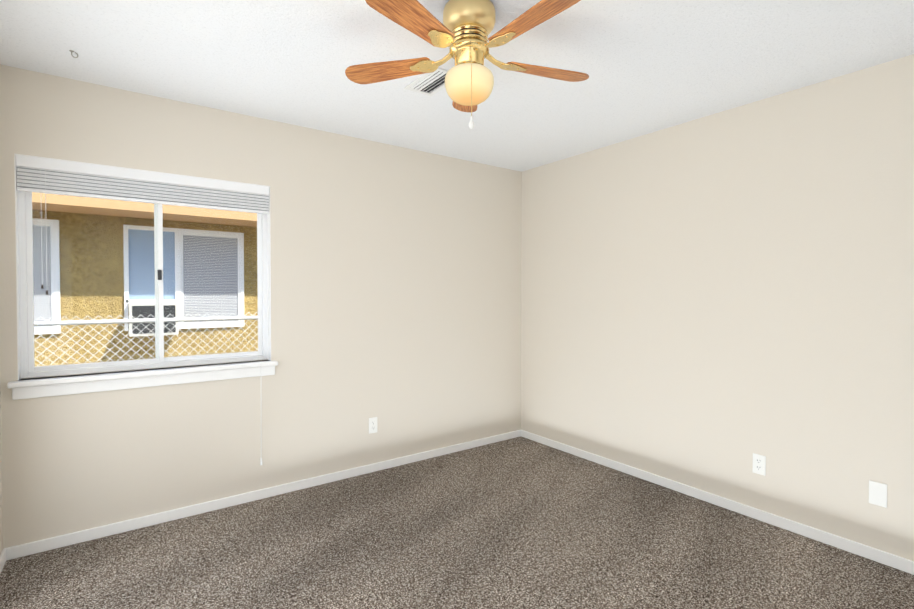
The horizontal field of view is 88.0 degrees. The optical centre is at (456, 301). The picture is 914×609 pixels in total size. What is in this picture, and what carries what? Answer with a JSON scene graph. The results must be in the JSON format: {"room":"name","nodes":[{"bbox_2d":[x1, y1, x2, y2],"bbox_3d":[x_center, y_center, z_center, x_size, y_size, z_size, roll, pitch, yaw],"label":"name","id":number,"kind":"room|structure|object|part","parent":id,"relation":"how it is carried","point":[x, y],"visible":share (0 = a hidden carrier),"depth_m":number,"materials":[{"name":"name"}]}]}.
{"room":"empty bedroom","nodes":[
{"label":"empty bedroom","id":0,"kind":"room"},
{"bbox_2d":[0,64,15,554],"bbox_3d":[-0.860,0.071,0.298,0.180,2.690,5.200,-1,1,-36],"label":"wall","id":1,"kind":"structure","parent":0,"point":[7,419],"depth_m":2.33,"materials":[{"name":"beige paint"}]},
{"bbox_2d":[0,547,11,573],"bbox_3d":[-0.804,1.285,0.357,0.017,0.062,4.900,-1,1,-36],"label":"baseboard","id":2,"kind":"structure","parent":1,"relation":"attached to","point":[6,554],"depth_m":2.32,"materials":[{"name":"white wood"}]},
{"bbox_2d":[8,66,519,544],"bbox_3d":[-0.852,0.020,3.416,3.417,2.690,0.150,-1,1,-36],"label":"wall","id":3,"kind":"structure","parent":0,"point":[395,270],"depth_m":3.19,"materials":[{"name":"beige paint"}]},
{"bbox_2d":[7,153,277,464],"bbox_3d":[-1.723,0.156,2.746,1.287,1.790,0.181,-1,1,-36],"label":"window unit","id":4,"kind":"structure","parent":3,"relation":"in","point":[37,174],"depth_m":2.66,"materials":[{"name":"white"}]},
{"bbox_3d":[-1.758,-0.174,2.790,1.117,1.030,0.030,-1,1,-36],"label":"glass","id":5,"kind":"part","parent":4,"relation":"part of","materials":[{"name":"clear glass"}]},
{"bbox_2d":[12,430,519,558],"bbox_3d":[-0.817,1.236,3.359,3.450,0.062,0.017,-1,1,-36],"label":"baseboard","id":6,"kind":"structure","parent":3,"relation":"attached to","point":[30,548],"depth_m":2.92,"materials":[{"name":"white wood"}]},
{"bbox_2d":[369,417,376,433],"bbox_3d":[-0.620,0.918,3.501,0.070,0.115,0.008,-1,1,-36],"label":"outlet","id":7,"kind":"object","parent":3,"relation":"attached to","point":[370,425],"depth_m":3.50,"materials":[{"name":"white plastic"}]},
{"bbox_3d":[-0.619,0.918,3.498,0.034,0.073,0.003,-1,1,-36],"label":"electrical outlet sockets on the window wall","id":8,"kind":"part","parent":7,"relation":"part of","materials":[{"name":"white plastic"}]},
{"bbox_2d":[0,436,913,608],"bbox_3d":[0.608,1.349,1.378,3.500,0.100,4.900,-1,1,-36],"label":"floor","id":9,"kind":"structure","parent":0,"point":[520,522],"depth_m":2.40,"materials":[{"name":"carpet"}]},
{"bbox_2d":[0,0,913,171],"bbox_3d":[0.608,-1.216,1.336,3.500,0.150,4.900,-1,1,-36],"label":"ceiling","id":10,"kind":"structure","parent":0,"point":[648,66],"depth_m":2.25,"materials":[{"name":"paint"}]},
{"bbox_2d":[404,67,447,95],"bbox_3d":[-0.129,-1.154,2.495,0.170,0.010,0.300,-1,1,-36],"label":"ceiling vent","id":11,"kind":"object","parent":10,"relation":"in","point":[431,84],"visible":0.75,"depth_m":2.50,"materials":[{"name":"white metal"}]},
{"bbox_2d":[345,0,588,128],"bbox_3d":[0.076,-0.896,1.831,1.033,0.505,0.995,-1,1,-36],"label":"fan","id":12,"kind":"object","parent":10,"relation":"hanging from","point":[463,32],"visible":1,"depth_m":1.79,"materials":[{"name":"brown wood"}]},
{"bbox_3d":[-0.280,-0.956,1.962,0.287,0.027,0.338,-1,1,-36],"label":"blade","id":13,"kind":"part","parent":12,"relation":"part of","materials":[{"name":"brown wood"}]},
{"bbox_3d":[-0.147,-0.950,1.579,0.378,0.027,0.208,-1,1,-36],"label":"blade","id":14,"kind":"part","parent":12,"relation":"part of","materials":[{"name":"brown wood"}]},
{"bbox_3d":[0.042,-0.960,2.205,0.277,0.027,0.346,-1,1,-36],"label":"blade","id":15,"kind":"part","parent":12,"relation":"part of","materials":[{"name":"brown wood"}]},
{"bbox_3d":[0.048,-0.848,1.864,0.194,0.127,0.194,-1,1,-36],"label":"globe","id":16,"kind":"part","parent":12,"relation":"part of"},
{"bbox_3d":[0.053,-0.815,1.786,0.024,0.244,0.037,-1,1,-36],"label":"chain","id":17,"kind":"part","parent":12,"relation":"part of","materials":[{"name":"gold metal"}]},
{"bbox_3d":[0.260,-0.950,1.588,0.123,0.027,0.388,-1,1,-36],"label":"blade","id":18,"kind":"part","parent":12,"relation":"part of","materials":[{"name":"brown wood"}]},
{"bbox_3d":[0.374,-0.956,1.972,0.382,0.027,0.194,-1,1,-36],"label":"blade","id":19,"kind":"part","parent":12,"relation":"part of","materials":[{"name":"brown wood"}]},
{"bbox_2d":[520,54,913,560],"bbox_3d":[2.088,0.037,2.424,0.150,2.690,5.200,-1,1,-36],"label":"wall","id":20,"kind":"structure","parent":0,"point":[712,302],"depth_m":2.80,"materials":[{"name":"beige paint"}]},
{"bbox_2d":[520,430,913,574],"bbox_3d":[2.021,1.251,2.396,0.017,0.062,4.900,-1,1,-36],"label":"baseboard","id":21,"kind":"structure","parent":20,"relation":"attached to","point":[833,540],"depth_m":2.80,"materials":[{"name":"white wood"}]},
{"bbox_2d":[752,453,765,475],"bbox_3d":[1.761,0.951,2.758,0.009,0.115,0.070,-1,1,-36],"label":"outlet","id":22,"kind":"object","parent":20,"relation":"attached to","point":[763,464],"depth_m":2.75,"materials":[{"name":"white plastic"}]},
{"bbox_3d":[1.758,0.951,2.756,0.003,0.073,0.034,-1,1,-36],"label":"electrical outlet sockets on the right wall","id":23,"kind":"part","parent":22,"relation":"part of","materials":[{"name":"white plastic"}]},
{"bbox_2d":[869,480,886,507],"bbox_3d":[2.071,0.948,2.328,0.008,0.115,0.070,-1,1,-36],"label":"electrical outlet plate","id":24,"kind":"object","parent":20,"relation":"attached to","point":[878,493],"visible":1,"depth_m":2.33,"materials":[{"name":"white plastic"}]},
{"label":"outside","id":25,"kind":"structure","parent":0,"visible":0},
{"bbox_2d":[32,192,257,366],"bbox_3d":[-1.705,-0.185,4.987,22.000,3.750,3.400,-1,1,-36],"label":"window glass","id":26,"kind":"structure","parent":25,"point":[94,311],"depth_m":5.25,"materials":[{"name":"clear glass"}]},
{"bbox_3d":[-2.426,0.852,3.952,4.800,1.510,0.072,-1,1,-36],"label":"fence rail","id":27,"kind":"part","parent":26,"relation":"part of","materials":[{"name":"white metal"}]},
{"bbox_2d":[128,305,175,333],"bbox_3d":[-3.376,0.195,5.261,0.463,0.300,0.309,-1,1,-36],"label":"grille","id":28,"kind":"object","parent":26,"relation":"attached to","point":[169,309],"depth_m":5.11,"materials":[{"name":"grey metal"}]}
]}

